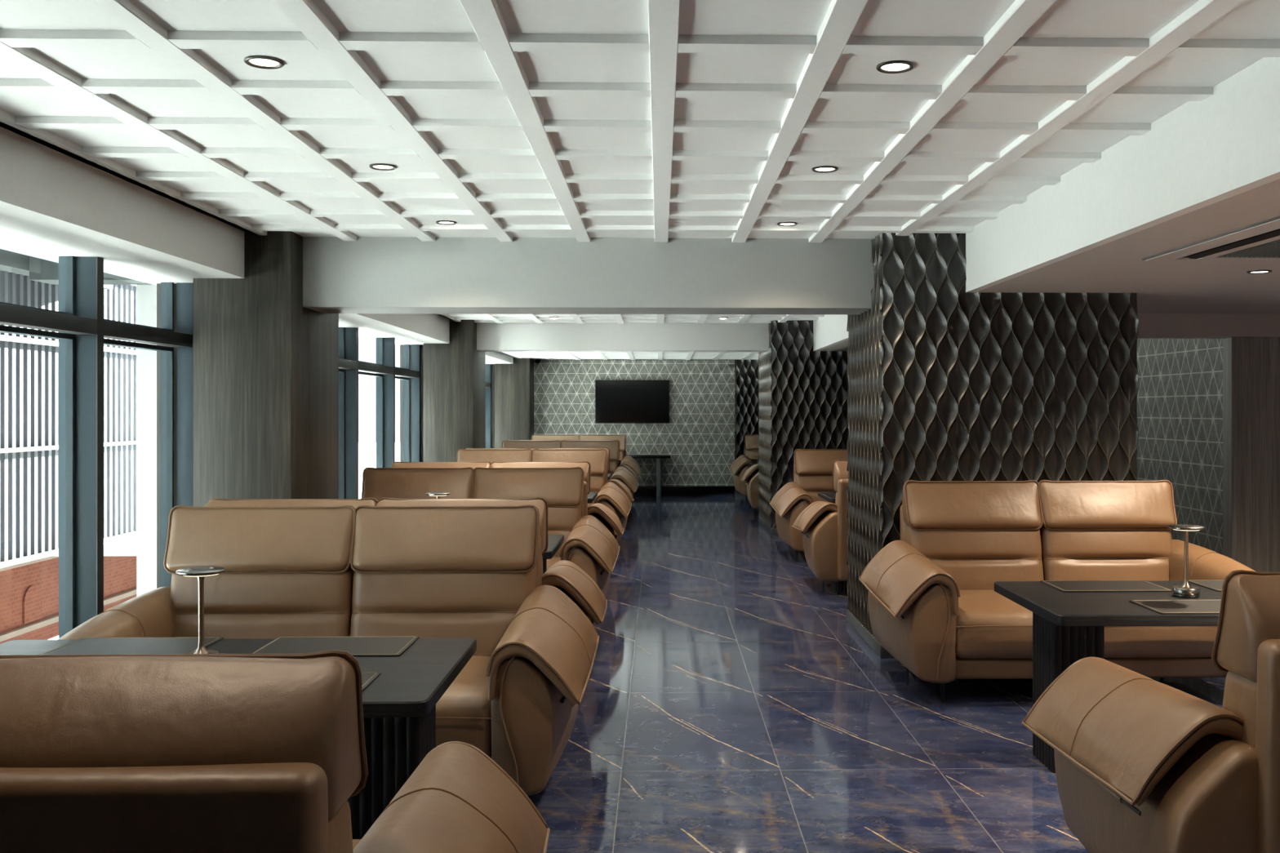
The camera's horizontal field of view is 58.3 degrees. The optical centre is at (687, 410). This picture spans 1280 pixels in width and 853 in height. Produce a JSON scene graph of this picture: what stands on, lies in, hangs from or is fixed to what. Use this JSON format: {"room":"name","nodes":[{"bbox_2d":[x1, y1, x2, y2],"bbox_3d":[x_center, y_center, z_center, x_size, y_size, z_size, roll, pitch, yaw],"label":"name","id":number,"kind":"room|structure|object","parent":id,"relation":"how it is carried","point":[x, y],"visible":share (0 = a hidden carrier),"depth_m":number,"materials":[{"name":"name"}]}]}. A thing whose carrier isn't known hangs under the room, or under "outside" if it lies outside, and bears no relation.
{"room":"lounge restaurant","nodes":[
{"label":"lounge restaurant","id":0,"kind":"room"},
{"bbox_2d":[156,283,176,588],"bbox_3d":[-3.370,0.372,8.029,0.360,2.434,0.780,0,0,-1],"label":"pier","id":1,"kind":"object","parent":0,"point":[158,285],"visible":0.14,"depth_m":7.63,"materials":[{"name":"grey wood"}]},
{"bbox_2d":[0,241,401,345],"bbox_3d":[-3.577,-1.058,9.114,0.100,0.426,24.800,0,0,-1],"label":"wall","id":2,"kind":"structure","parent":0,"point":[2,244],"depth_m":6.41,"materials":[{"name":"white paint"}]},
{"bbox_2d":[0,256,193,638],"bbox_3d":[-3.317,0.354,5.079,0.220,2.469,5.120,0,0,-1],"label":"window","id":3,"kind":"structure","parent":2,"relation":"in","point":[80,325],"depth_m":6.31,"materials":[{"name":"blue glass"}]},
{"bbox_2d":[338,327,420,498],"bbox_3d":[-3.479,0.354,11.607,0.220,2.469,6.380,0,0,-1],"label":"window","id":4,"kind":"structure","parent":2,"relation":"in","point":[349,366],"depth_m":13.30,"materials":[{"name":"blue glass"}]},
{"bbox_2d":[485,364,491,448],"bbox_3d":[-3.644,0.354,18.265,0.220,2.469,5.500,0,0,-1],"label":"window","id":5,"kind":"structure","parent":2,"relation":"in","point":[488,366],"depth_m":20.97,"materials":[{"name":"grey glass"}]},
{"bbox_2d":[338,313,449,344],"bbox_3d":[-3.278,-1.058,11.972,0.640,0.426,7.100,0,0,-1],"label":"bulkhead","id":6,"kind":"object","parent":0,"point":[406,328],"visible":0.16,"depth_m":12.43,"materials":[{"name":"white paint"}]},
{"bbox_2d":[400,344,423,462],"bbox_3d":[-3.547,0.372,15.157,0.360,2.434,0.720,0,0,-1],"label":"wall","id":7,"kind":"structure","parent":0,"point":[401,345],"depth_m":14.79,"materials":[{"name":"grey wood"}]},
{"bbox_2d":[491,364,495,448],"bbox_3d":[-3.698,0.372,21.265,0.360,2.434,0.500,0,0,-1],"label":"wall","id":8,"kind":"structure","parent":0,"point":[493,366],"depth_m":21.02,"materials":[{"name":"grey wood"}]},
{"bbox_2d":[485,351,513,364],"bbox_3d":[-3.440,-1.058,18.520,0.640,0.426,6.000,0,0,-1],"label":"bulkhead","id":9,"kind":"object","parent":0,"point":[491,357],"visible":0.03,"depth_m":19.44,"materials":[{"name":"white paint"}]},
{"bbox_2d":[499,351,758,359],"bbox_3d":[-0.806,-0.998,18.488,4.625,0.108,6.504,0,0,-1],"label":"ceiling","id":10,"kind":"structure","parent":0,"point":[534,355],"depth_m":20.12,"materials":[{"name":"paint"}]},
{"bbox_2d":[534,359,540,363],"bbox_3d":[-2.800,-0.908,21.337,0.100,0.085,0.100,0,0,-1],"label":"security camera","id":11,"kind":"object","parent":10,"relation":"attached to","point":[537,361],"visible":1,"depth_m":21.30,"materials":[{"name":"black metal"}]},
{"bbox_2d":[435,313,824,324],"bbox_3d":[-0.633,-1.174,11.493,4.625,0.108,6.690,0,0,-1],"label":"ceiling","id":12,"kind":"structure","parent":0,"point":[477,317],"depth_m":14.13,"materials":[{"name":"paint"}]},
{"bbox_2d":[533,359,734,486],"bbox_3d":[0.937,0.089,21.705,9.650,3.000,0.150,0,0,-1],"label":"wall","id":13,"kind":"structure","parent":0,"point":[698,437],"depth_m":21.59,"materials":[{"name":"grey tile"}]},
{"bbox_2d":[595,380,669,422],"bbox_3d":[-1.049,-0.161,21.527,1.390,0.810,0.062,0,0,-1],"label":"television","id":14,"kind":"object","parent":13,"relation":"attached to","point":[615,401],"visible":1,"depth_m":21.50,"materials":[{"name":"black metal"}]},
{"bbox_2d":[633,486,734,494],"bbox_3d":[-0.920,1.512,21.574,3.630,0.155,0.020,0,0,-1],"label":"baseboard","id":15,"kind":"structure","parent":13,"relation":"attached to","point":[641,490],"depth_m":21.59,"materials":[{"name":"black"}]},
{"bbox_2d":[0,0,1279,242],"bbox_3d":[-0.402,-1.174,2.211,4.625,0.108,10.840,0,0,-1],"label":"ceiling","id":16,"kind":"structure","parent":0,"point":[504,120],"depth_m":4.22,"materials":[{"name":"paint"}]},
{"bbox_2d":[0,126,244,283],"bbox_3d":[-3.045,-1.058,2.575,0.640,0.426,11.700,0,0,-1],"label":"bulkhead","id":17,"kind":"object","parent":16,"relation":"attached to","point":[52,202],"visible":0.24,"depth_m":5.67,"materials":[{"name":"white paint"}]},
{"bbox_2d":[244,55,284,69],"bbox_3d":[-1.394,-1.145,3.767,0.124,0.013,0.124,0,0,-1],"label":"recessed light","id":18,"kind":"object","parent":16,"relation":"in","point":[257,61],"visible":1,"depth_m":3.76,"materials":[{"name":"beige"}]},
{"bbox_2d":[368,163,396,170],"bbox_3d":[-1.434,-1.145,5.386,0.124,0.013,0.124,0,0,-1],"label":"recessed light","id":19,"kind":"object","parent":16,"relation":"in","point":[381,166],"visible":1,"depth_m":5.38,"materials":[{"name":"beige"}]},
{"bbox_2d":[435,220,456,225],"bbox_3d":[-1.474,-1.145,6.986,0.124,0.013,0.124,0,0,-1],"label":"recessed light","id":20,"kind":"object","parent":16,"relation":"in","point":[439,222],"visible":1,"depth_m":6.98,"materials":[{"name":"beige"}]},
{"bbox_2d":[777,222,797,226],"bbox_3d":[0.611,-1.145,7.037,0.124,0.013,0.124,0,0,-1],"label":"recessed light","id":21,"kind":"object","parent":16,"relation":"in","point":[780,224],"visible":1,"depth_m":7.04,"materials":[{"name":"beige"}]},
{"bbox_2d":[812,165,838,173],"bbox_3d":[0.650,-1.145,5.438,0.124,0.013,0.124,0,0,-1],"label":"recessed light","id":22,"kind":"object","parent":16,"relation":"in","point":[821,169],"visible":1,"depth_m":5.43,"materials":[{"name":"beige"}]},
{"bbox_2d":[876,60,914,73],"bbox_3d":[0.691,-1.145,3.818,0.124,0.013,0.124,0,0,-1],"label":"recessed light","id":23,"kind":"object","parent":16,"relation":"in","point":[891,66],"visible":1,"depth_m":3.81,"materials":[{"name":"beige"}]},
{"bbox_2d":[965,56,1279,292],"bbox_3d":[1.943,-1.014,2.104,0.060,0.515,10.510,0,0,-1],"label":"bulkhead","id":24,"kind":"object","parent":16,"relation":"attached to","point":[1225,144],"visible":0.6,"depth_m":4.60,"materials":[{"name":"white paint"}]},
{"bbox_2d":[813,314,848,351],"bbox_3d":[1.706,-1.014,11.666,0.060,0.515,5.960,0,0,-1],"label":"bulkhead","id":25,"kind":"object","parent":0,"point":[829,330],"visible":0.21,"depth_m":13.29,"materials":[{"name":"white paint"}]},
{"bbox_2d":[819,339,848,351],"bbox_3d":[2.871,-0.806,15.436,2.455,0.100,12.480,0,0,-1],"label":"soffit","id":26,"kind":"structure","parent":0,"point":[842,346],"depth_m":13.78,"materials":[{"name":"paint"}]},
{"bbox_2d":[528,494,1226,852],"bbox_3d":[1.246,1.689,9.234,9.650,0.200,25.000,0,0,-1],"label":"floor","id":27,"kind":"structure","parent":0,"point":[731,702],"depth_m":5.70,"materials":[{"name":"blue stone"}]},
{"bbox_2d":[0,637,476,839],"bbox_3d":[-1.613,1.214,3.741,1.700,0.750,0.936,0,0,-1],"label":"dining table","id":28,"kind":"object","parent":27,"relation":"on","point":[399,705],"visible":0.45,"depth_m":3.61,"materials":[{"name":"black wood"}]},
{"bbox_2d":[39,636,223,654],"bbox_3d":[-1.961,0.836,4.043,0.520,0.006,0.330,0,0,-1],"label":"placemat","id":29,"kind":"object","parent":28,"relation":"on","point":[83,646],"visible":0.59,"depth_m":4.05,"materials":[{"name":"black leather"}]},
{"bbox_2d":[175,566,226,653],"bbox_3d":[-1.599,0.678,3.761,0.152,0.321,0.152,0,0,-1],"label":"table lamp","id":30,"kind":"object","parent":28,"relation":"on","point":[200,572],"visible":0.77,"depth_m":3.75,"materials":[{"name":"silver metal"}]},
{"bbox_2d":[249,635,419,656],"bbox_3d":[-1.246,0.836,4.060,0.520,0.006,0.330,0,0,-1],"label":"placemat","id":31,"kind":"object","parent":28,"relation":"on","point":[378,646],"visible":0.75,"depth_m":4.07,"materials":[{"name":"black leather"}]},
{"bbox_2d":[361,671,381,691],"bbox_3d":[-1.232,0.836,3.481,0.520,0.006,0.330,0,0,-1],"label":"placemat","id":32,"kind":"object","parent":28,"relation":"on","point":[367,677],"visible":0.14,"depth_m":3.57,"materials":[{"name":"black leather"}]},
{"bbox_2d":[193,231,338,506],"bbox_3d":[-2.871,0.159,7.886,0.630,2.860,1.090,0,0,-1],"label":"column","id":33,"kind":"structure","parent":27,"relation":"on","point":[266,364],"depth_m":7.35,"materials":[{"name":"grey wood"}]},
{"bbox_2d":[0,649,550,852],"bbox_3d":[-1.435,1.010,2.404,2.220,1.159,1.167,0,0,-1],"label":"sofa","id":34,"kind":"object","parent":27,"relation":"on","point":[152,753],"visible":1,"depth_m":1.94,"materials":[{"name":"beige leather"}]},
{"bbox_2d":[328,800,353,852],"bbox_3d":[-1.021,0.914,2.053,0.804,0.450,0.350,0,0,-1],"label":"cushion","id":35,"kind":"object","parent":34,"relation":"on","point":[340,826],"depth_m":2.04,"materials":[{"name":"beige leather"}]},
{"bbox_2d":[352,839,360,849],"bbox_3d":[-1.057,1.217,2.555,0.764,0.300,0.840,0,0,-1],"label":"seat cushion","id":36,"kind":"object","parent":34,"relation":"on","point":[355,842],"depth_m":2.88,"materials":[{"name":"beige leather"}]},
{"bbox_2d":[57,504,599,795],"bbox_3d":[-1.506,1.010,4.856,2.220,1.159,1.167,0,0,-1],"label":"sofa","id":37,"kind":"object","parent":27,"relation":"on","point":[341,571],"visible":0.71,"depth_m":5.09,"materials":[{"name":"beige leather"}]},
{"bbox_2d":[169,565,355,639],"bbox_3d":[-1.920,0.914,5.206,0.804,0.450,0.350,0,0,-1],"label":"cushion","id":38,"kind":"object","parent":37,"relation":"on","point":[241,602],"depth_m":5.09,"materials":[{"name":"beige leather"}]},
{"bbox_2d":[350,564,535,655],"bbox_3d":[-1.110,0.914,5.226,0.804,0.450,0.350,0,0,-1],"label":"cushion","id":39,"kind":"object","parent":37,"relation":"on","point":[480,602],"depth_m":5.10,"materials":[{"name":"beige leather"}]},
{"bbox_2d":[435,655,491,758],"bbox_3d":[-1.121,1.217,4.724,0.764,0.300,0.840,0,0,-1],"label":"seat cushion","id":40,"kind":"object","parent":37,"relation":"on","point":[464,712],"depth_m":4.34,"materials":[{"name":"beige leather"}]},
{"bbox_2d":[205,497,607,625],"bbox_3d":[-1.540,1.010,6.022,2.220,1.159,1.167,0,0,-1],"label":"sofa","id":41,"kind":"object","parent":27,"relation":"on","point":[566,576],"visible":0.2,"depth_m":5.64,"materials":[{"name":"beige leather"}]},
{"bbox_2d":[541,554,542,576],"bbox_3d":[-1.126,0.914,5.671,0.804,0.450,0.350,0,0,-1],"label":"cushion","id":42,"kind":"object","parent":41,"relation":"on","point":[541,554],"depth_m":5.68,"materials":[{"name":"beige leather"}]},
{"bbox_2d":[423,320,485,462],"bbox_3d":[-3.048,0.159,15.019,0.630,2.860,1.020,0,0,-1],"label":"column","id":43,"kind":"structure","parent":27,"relation":"on","point":[455,371],"depth_m":14.51,"materials":[{"name":"grey wood"}]},
{"bbox_2d":[360,466,620,597],"bbox_3d":[-1.617,1.010,8.334,2.220,1.159,1.167,0,0,-1],"label":"sofa","id":44,"kind":"object","parent":27,"relation":"on","point":[588,544],"visible":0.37,"depth_m":8.61,"materials":[{"name":"beige leather"}]},
{"bbox_2d":[546,555,560,569],"bbox_3d":[-1.232,1.217,8.202,0.764,0.300,0.840,0,0,-1],"label":"seat cushion","id":45,"kind":"object","parent":44,"relation":"on","point":[554,559],"depth_m":8.19,"materials":[{"name":"beige leather"}]},
{"bbox_2d":[547,504,581,555],"bbox_3d":[-1.221,0.914,8.705,0.804,0.450,0.350,0,0,-1],"label":"cushion","id":46,"kind":"object","parent":44,"relation":"on","point":[562,518],"depth_m":8.60,"materials":[{"name":"beige leather"}]},
{"bbox_2d":[391,461,624,573],"bbox_3d":[-1.669,1.010,10.030,2.220,1.159,1.167,0,0,-1],"label":"sofa","id":47,"kind":"object","parent":27,"relation":"on","point":[601,512],"visible":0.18,"depth_m":9.63,"materials":[{"name":"beige leather"}]},
{"bbox_2d":[495,357,533,448],"bbox_3d":[-3.201,0.159,21.177,0.630,2.860,0.700,0,0,-1],"label":"column","id":48,"kind":"structure","parent":27,"relation":"on","point":[514,383],"depth_m":20.83,"materials":[{"name":"grey wood"}]},
{"bbox_2d":[456,448,631,543],"bbox_3d":[-1.728,1.010,12.402,2.220,1.159,1.167,0,0,-1],"label":"sofa","id":49,"kind":"object","parent":27,"relation":"on","point":[610,495],"visible":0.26,"depth_m":12.70,"materials":[{"name":"beige leather"}]},
{"bbox_2d":[587,475,604,506],"bbox_3d":[-1.332,0.914,12.773,0.804,0.450,0.350,0,0,-1],"label":"cushion","id":50,"kind":"object","parent":49,"relation":"on","point":[597,482],"depth_m":12.67,"materials":[{"name":"beige leather"}]},
{"bbox_2d":[465,447,634,536],"bbox_3d":[-1.747,1.010,13.569,2.220,1.159,1.167,0,0,-1],"label":"sofa","id":51,"kind":"object","parent":27,"relation":"on","point":[624,488],"visible":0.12,"depth_m":13.19,"materials":[{"name":"beige leather"}]},
{"bbox_2d":[542,534,564,573],"bbox_3d":[-1.670,1.214,7.241,1.700,0.750,0.936,0,0,-1],"label":"dining table","id":52,"kind":"object","parent":27,"relation":"on","point":[554,541],"visible":0.1,"depth_m":7.25,"materials":[{"name":"black metal"}]},
{"bbox_2d":[426,492,450,498],"bbox_3d":[-1.580,0.678,7.243,0.152,0.321,0.152,0,0,-1],"label":"table lamp","id":53,"kind":"object","parent":52,"relation":"on","point":[437,495],"visible":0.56,"depth_m":7.19,"materials":[{"name":"silver metal"}]},
{"bbox_2d":[502,440,638,509],"bbox_3d":[-1.807,1.010,15.972,2.220,1.159,1.167,0,0,-1],"label":"sofa","id":54,"kind":"object","parent":27,"relation":"on","point":[621,473],"visible":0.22,"depth_m":16.29,"materials":[{"name":"beige leather"}]},
{"bbox_2d":[608,461,617,480],"bbox_3d":[-1.411,0.914,16.342,0.804,0.450,0.350,0,0,-1],"label":"cushion","id":55,"kind":"object","parent":54,"relation":"on","point":[613,464],"depth_m":16.25,"materials":[{"name":"beige leather"}]},
{"bbox_2d":[506,439,638,481],"bbox_3d":[-1.847,1.010,17.188,2.220,1.159,1.167,0,0,-1],"label":"sofa","id":56,"kind":"object","parent":27,"relation":"on","point":[628,468],"visible":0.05,"depth_m":16.81,"materials":[{"name":"beige leather"}]},
{"bbox_2d":[531,434,641,478],"bbox_3d":[-1.913,1.010,19.870,2.220,1.159,1.167,0,0,-1],"label":"sofa","id":57,"kind":"object","parent":27,"relation":"on","point":[628,460],"visible":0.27,"depth_m":20.19,"materials":[{"name":"beige leather"}]},
{"bbox_2d":[618,451,625,461],"bbox_3d":[-1.517,0.914,20.241,0.804,0.450,0.350,0,0,-1],"label":"cushion","id":58,"kind":"object","parent":57,"relation":"on","point":[622,454],"depth_m":20.15,"materials":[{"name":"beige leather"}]},
{"bbox_2d":[587,491,597,503],"bbox_3d":[-1.771,1.214,11.320,1.700,0.750,0.936,0,0,-1],"label":"dining table","id":59,"kind":"object","parent":27,"relation":"on","point":[592,495],"visible":0.06,"depth_m":11.21,"materials":[{"name":"black wood"}]},
{"bbox_2d":[626,454,670,496],"bbox_3d":[-0.827,1.212,21.231,1.000,0.755,0.610,0,0,-1],"label":"table","id":60,"kind":"object","parent":27,"relation":"on","point":[658,457],"visible":0.54,"depth_m":21.12,"materials":[{"name":"black wood"}]},
{"bbox_2d":[729,434,759,498],"bbox_3d":[1.859,1.010,20.204,2.220,1.159,1.167,0,0,-1],"label":"sofa","id":61,"kind":"object","parent":27,"relation":"on","point":[739,467],"visible":0.27,"depth_m":20.16,"materials":[{"name":"beige leather"}]},
{"bbox_2d":[746,450,758,464],"bbox_3d":[1.446,0.914,20.555,0.804,0.450,0.350,0,0,-1],"label":"cushion","id":62,"kind":"object","parent":61,"relation":"on","point":[753,455],"depth_m":20.44,"materials":[{"name":"beige leather"}]},
{"bbox_2d":[734,359,759,495],"bbox_3d":[1.713,0.159,21.520,1.668,2.860,0.258,0,0,-1],"label":"pillar","id":63,"kind":"structure","parent":27,"relation":"on","point":[747,371],"depth_m":21.40,"materials":[{"name":"black metal"}]},
{"bbox_2d":[740,463,759,509],"bbox_3d":[1.928,1.010,17.452,2.220,1.159,1.167,0,0,-1],"label":"sofa","id":64,"kind":"object","parent":27,"relation":"on","point":[751,474],"visible":0.06,"depth_m":16.93,"materials":[{"name":"beige leather"}]},
{"bbox_2d":[758,320,848,534],"bbox_3d":[1.862,0.159,15.517,1.668,2.860,1.768,0,0,-1],"label":"pillar","id":65,"kind":"structure","parent":27,"relation":"on","point":[802,402],"depth_m":14.64,"materials":[{"name":"black metal"}]},
{"bbox_2d":[769,448,847,562],"bbox_3d":[2.031,1.010,12.466,2.220,1.159,1.167,0,0,-1],"label":"sofa","id":66,"kind":"object","parent":27,"relation":"on","point":[812,468],"visible":0.28,"depth_m":12.69,"materials":[{"name":"beige leather"}]},
{"bbox_2d":[795,473,833,502],"bbox_3d":[1.618,0.914,12.816,0.804,0.450,0.350,0,0,-1],"label":"cushion","id":67,"kind":"object","parent":66,"relation":"on","point":[812,483],"depth_m":12.70,"materials":[{"name":"beige leather"}]},
{"bbox_2d":[791,459,848,594],"bbox_3d":[2.085,1.010,10.323,2.220,1.159,1.167,0,0,-1],"label":"sofa","id":68,"kind":"object","parent":27,"relation":"on","point":[823,525],"visible":0.23,"depth_m":9.79,"materials":[{"name":"beige leather"}]},
{"bbox_2d":[835,492,837,512],"bbox_3d":[1.689,0.914,9.953,0.804,0.450,0.350,0,0,-1],"label":"cushion","id":69,"kind":"object","parent":68,"relation":"on","point":[836,498],"depth_m":9.90,"materials":[{"name":"beige leather"}]},
{"bbox_2d":[817,491,835,503],"bbox_3d":[2.198,1.214,11.388,1.700,0.750,0.936,0,0,-1],"label":"dining table","id":70,"kind":"object","parent":27,"relation":"on","point":[829,496],"visible":0.09,"depth_m":11.32,"materials":[{"name":"black wood"}]},
{"bbox_2d":[846,232,1138,658],"bbox_3d":[2.048,0.159,8.009,1.668,2.860,1.328,0,0,-1],"label":"pillar","id":71,"kind":"structure","parent":27,"relation":"on","point":[946,382],"depth_m":7.37,"materials":[{"name":"black metal"}]},
{"bbox_2d":[858,480,1254,702],"bbox_3d":[2.174,1.010,6.718,2.220,1.159,1.167,0,0,-1],"label":"sofa","id":72,"kind":"object","parent":27,"relation":"on","point":[935,606],"visible":0.81,"depth_m":6.93,"materials":[{"name":"beige leather"}]},
{"bbox_2d":[904,524,1044,590],"bbox_3d":[1.760,0.914,7.068,0.804,0.450,0.350,0,0,-1],"label":"cushion","id":73,"kind":"object","parent":72,"relation":"on","point":[977,557],"depth_m":6.95,"materials":[{"name":"beige leather"}]},
{"bbox_2d":[955,590,1032,658],"bbox_3d":[1.796,1.217,6.566,0.764,0.300,0.840,0,0,-1],"label":"seat cushion","id":74,"kind":"object","parent":72,"relation":"on","point":[988,624],"depth_m":6.16,"materials":[{"name":"beige leather"}]},
{"bbox_2d":[1040,524,1172,581],"bbox_3d":[2.570,0.914,7.088,0.804,0.450,0.350,0,0,-1],"label":"cushion","id":75,"kind":"object","parent":72,"relation":"on","point":[1067,552],"depth_m":6.96,"materials":[{"name":"beige leather"}]},
{"bbox_2d":[1104,626,1217,657],"bbox_3d":[2.559,1.217,6.585,0.764,0.300,0.840,0,0,-1],"label":"seat cushion","id":76,"kind":"object","parent":72,"relation":"on","point":[1120,642],"depth_m":6.17,"materials":[{"name":"beige leather"}]},
{"bbox_2d":[994,580,1222,773],"bbox_3d":[2.353,1.214,5.170,1.700,0.750,0.936,0,0,-1],"label":"dining table","id":77,"kind":"object","parent":27,"relation":"on","point":[1068,627],"visible":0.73,"depth_m":5.01,"materials":[{"name":"black wood"}]},
{"bbox_2d":[1040,580,1172,591],"bbox_3d":[1.985,0.836,5.451,0.520,0.006,0.330,0,0,-1],"label":"placemat","id":78,"kind":"object","parent":77,"relation":"on","point":[1061,585],"visible":0.98,"depth_m":5.42,"materials":[{"name":"black leather"}]},
{"bbox_2d":[1128,600,1221,614],"bbox_3d":[2.200,0.836,4.876,0.520,0.006,0.330,0,0,-1],"label":"placemat","id":79,"kind":"object","parent":77,"relation":"on","point":[1161,606],"visible":0.59,"depth_m":4.88,"materials":[{"name":"black leather"}]},
{"bbox_2d":[1168,524,1204,598],"bbox_3d":[2.248,0.678,5.167,0.152,0.321,0.152,0,0,-1],"label":"table lamp","id":80,"kind":"object","parent":77,"relation":"on","point":[1185,590],"visible":1,"depth_m":5.15,"materials":[{"name":"silver metal"}]},
{"bbox_2d":[1188,579,1224,591],"bbox_3d":[2.705,0.836,5.469,0.520,0.006,0.330,0,0,-1],"label":"placemat","id":81,"kind":"object","parent":77,"relation":"on","point":[1214,584],"visible":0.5,"depth_m":5.50,"materials":[{"name":"black leather"}]},
{"bbox_2d":[1022,569,1279,852],"bbox_3d":[2.275,1.010,3.476,2.220,1.159,1.167,0,0,-1],"label":"sofa","id":82,"kind":"object","parent":27,"relation":"on","point":[1143,764],"visible":1,"depth_m":3.08,"materials":[{"name":"beige leather"}]},
{"bbox_2d":[1222,671,1257,748],"bbox_3d":[1.879,0.914,3.105,0.804,0.450,0.350,0,0,-1],"label":"cushion","id":83,"kind":"object","parent":82,"relation":"on","point":[1240,694],"depth_m":3.05,"materials":[{"name":"beige leather"}]},
{"bbox_2d":[977,178,1279,293],"bbox_3d":[4.110,-0.806,2.158,4.275,0.100,10.510,0,0,-1],"label":"soffit","id":84,"kind":"structure","parent":0,"point":[1116,266],"depth_m":6.06,"materials":[{"name":"paint"}]},
{"bbox_2d":[1142,215,1279,261],"bbox_3d":[2.777,-0.747,5.000,0.984,0.019,1.464,0,0,-1],"label":"vent","id":85,"kind":"object","parent":84,"relation":"attached to","point":[1260,241],"visible":1,"depth_m":5.24,"materials":[{"name":"paint"}]},
{"bbox_2d":[1216,239,1279,257],"bbox_3d":[2.861,-0.750,5.013,0.568,0.007,1.160,0,0,-1],"label":"grille","id":86,"kind":"object","parent":85,"relation":"attached to","point":[1271,248],"depth_m":5.39,"materials":[{"name":"grey metal"}]},
{"bbox_2d":[1246,269,1271,274],"bbox_3d":[3.107,-0.753,6.229,0.124,0.013,0.124,0,0,-1],"label":"recessed light","id":87,"kind":"object","parent":84,"relation":"attached to","point":[1264,271],"visible":1,"depth_m":6.22,"materials":[{"name":"beige"}]},
{"bbox_2d":[1137,337,1222,555],"bbox_3d":[4.174,0.089,15.408,0.150,3.000,12.600,0,0,-1],"label":"wall","id":88,"kind":"structure","parent":0,"point":[1180,394],"depth_m":9.74,"materials":[{"name":"grey tile"}]},
{"bbox_2d":[1137,293,1279,313],"bbox_3d":[4.488,-0.806,8.199,3.220,0.100,1.550,0,0,-1],"label":"ceiling beam","id":89,"kind":"object","parent":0,"point":[1147,303],"visible":0.33,"depth_m":8.10,"materials":[{"name":"paint"}]},
{"bbox_2d":[1222,337,1279,572],"bbox_3d":[5.164,0.507,9.121,1.823,2.163,0.260,0,0,-1],"label":"wall","id":90,"kind":"structure","parent":0,"point":[1237,351],"depth_m":8.98,"materials":[{"name":"brown wood"}]},
{"bbox_3d":[1.271,-1.341,9.234,9.800,0.140,25.200,0,0,-1],"label":"ceiling slab","id":91,"kind":"structure","parent":0,"visible":0},
{"bbox_2d":[302,236,873,314],"bbox_3d":[-0.661,-0.977,7.886,3.830,0.588,0.520,0,0,-1],"label":"beam","id":92,"kind":"structure","parent":91,"relation":"attached to","point":[366,274],"depth_m":7.63,"materials":[{"name":"paint"}]},
{"bbox_2d":[476,322,768,351],"bbox_3d":[-0.838,-1.024,15.034,3.830,0.495,0.400,0,0,-1],"label":"beam","id":93,"kind":"structure","parent":91,"relation":"attached to","point":[491,336],"depth_m":14.84,"materials":[{"name":"white paint"}]},
{"bbox_2d":[1137,313,1279,338],"bbox_3d":[4.426,-0.923,9.102,3.300,0.695,0.260,0,0,-1],"label":"beam","id":94,"kind":"structure","parent":91,"relation":"attached to","point":[1151,326],"depth_m":8.96,"materials":[{"name":"paint"}]},
{"bbox_3d":[-5.272,-1.521,8.472,3.280,0.180,7.200,0,0,-1],"label":"terrace slab","id":95,"kind":"object","parent":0,"visible":0},
{"bbox_2d":[0,246,58,262],"bbox_3d":[-5.293,-1.342,7.696,0.174,0.174,5.450,0,0,-1],"label":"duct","id":96,"kind":"object","parent":95,"relation":"attached to","point":[1,247],"visible":0.02,"depth_m":9.24,"materials":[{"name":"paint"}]},
{"bbox_2d":[0,248,112,289],"bbox_3d":[-6.236,-1.351,8.448,0.550,0.160,7.200,0,0,-1],"label":"beam","id":97,"kind":"structure","parent":95,"relation":"attached to","point":[10,261],"depth_m":10.29,"materials":[{"name":"concrete"}]},
{"bbox_2d":[0,271,136,568],"bbox_3d":[-6.258,-0.021,10.348,0.100,2.900,9.200,0,0,-1],"label":"screen","id":98,"kind":"object","parent":95,"relation":"attached to","point":[29,365],"visible":0.34,"depth_m":11.08,"materials":[{"name":"paint"}]},
{"bbox_2d":[29,256,153,284],"bbox_3d":[-4.851,-1.311,10.683,2.330,0.240,0.400,0,0,-1],"label":"cross beam","id":99,"kind":"structure","parent":95,"relation":"attached to","point":[42,270],"depth_m":10.46,"materials":[{"name":"concrete"}]},
{"label":"outside","id":100,"kind":"structure","parent":0,"visible":0},
{"bbox_3d":[-32.112,6.689,14.208,56.500,0.200,150.000,0,0,-1],"label":"ground","id":101,"kind":"structure","parent":100,"visible":0},
{"bbox_2d":[0,555,136,644],"bbox_3d":[-9.757,5.899,14.262,0.400,7.380,17.000,0,0,-1],"label":"brick wall","id":102,"kind":"structure","parent":101,"relation":"on","point":[119,571],"depth_m":17.14,"materials":[{"name":"brick"}]},
{"bbox_2d":[22,586,40,623],"bbox_3d":[-9.604,2.829,16.767,0.030,0.520,0.440,0,0,-1],"label":"niche","id":103,"kind":"object","parent":102,"relation":"attached to","point":[32,595],"visible":1,"depth_m":16.73,"materials":[{"name":"red brick"}]},
{"bbox_2d":[0,556,136,642],"bbox_3d":[-9.692,2.639,14.264,0.630,1.140,17.000,0,0,-1],"label":"crown molding","id":104,"kind":"structure","parent":102,"relation":"attached to","point":[43,623],"depth_m":16.78,"materials":[{"name":"stone"}]},
{"bbox_2d":[136,284,156,596],"bbox_3d":[-5.395,2.579,11.845,0.400,8.020,0.450,0,0,-1],"label":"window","id":105,"kind":"structure","parent":101,"relation":"on","point":[146,295],"depth_m":11.62,"materials":[{"name":"white paint"}]},
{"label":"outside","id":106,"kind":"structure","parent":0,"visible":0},
{"bbox_2d":[48,442,399,639],"bbox_3d":[-17.154,1.764,17.080,26.550,0.150,85.000,0,0,-1],"label":"terrace","id":107,"kind":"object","parent":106,"point":[366,451],"depth_m":26.34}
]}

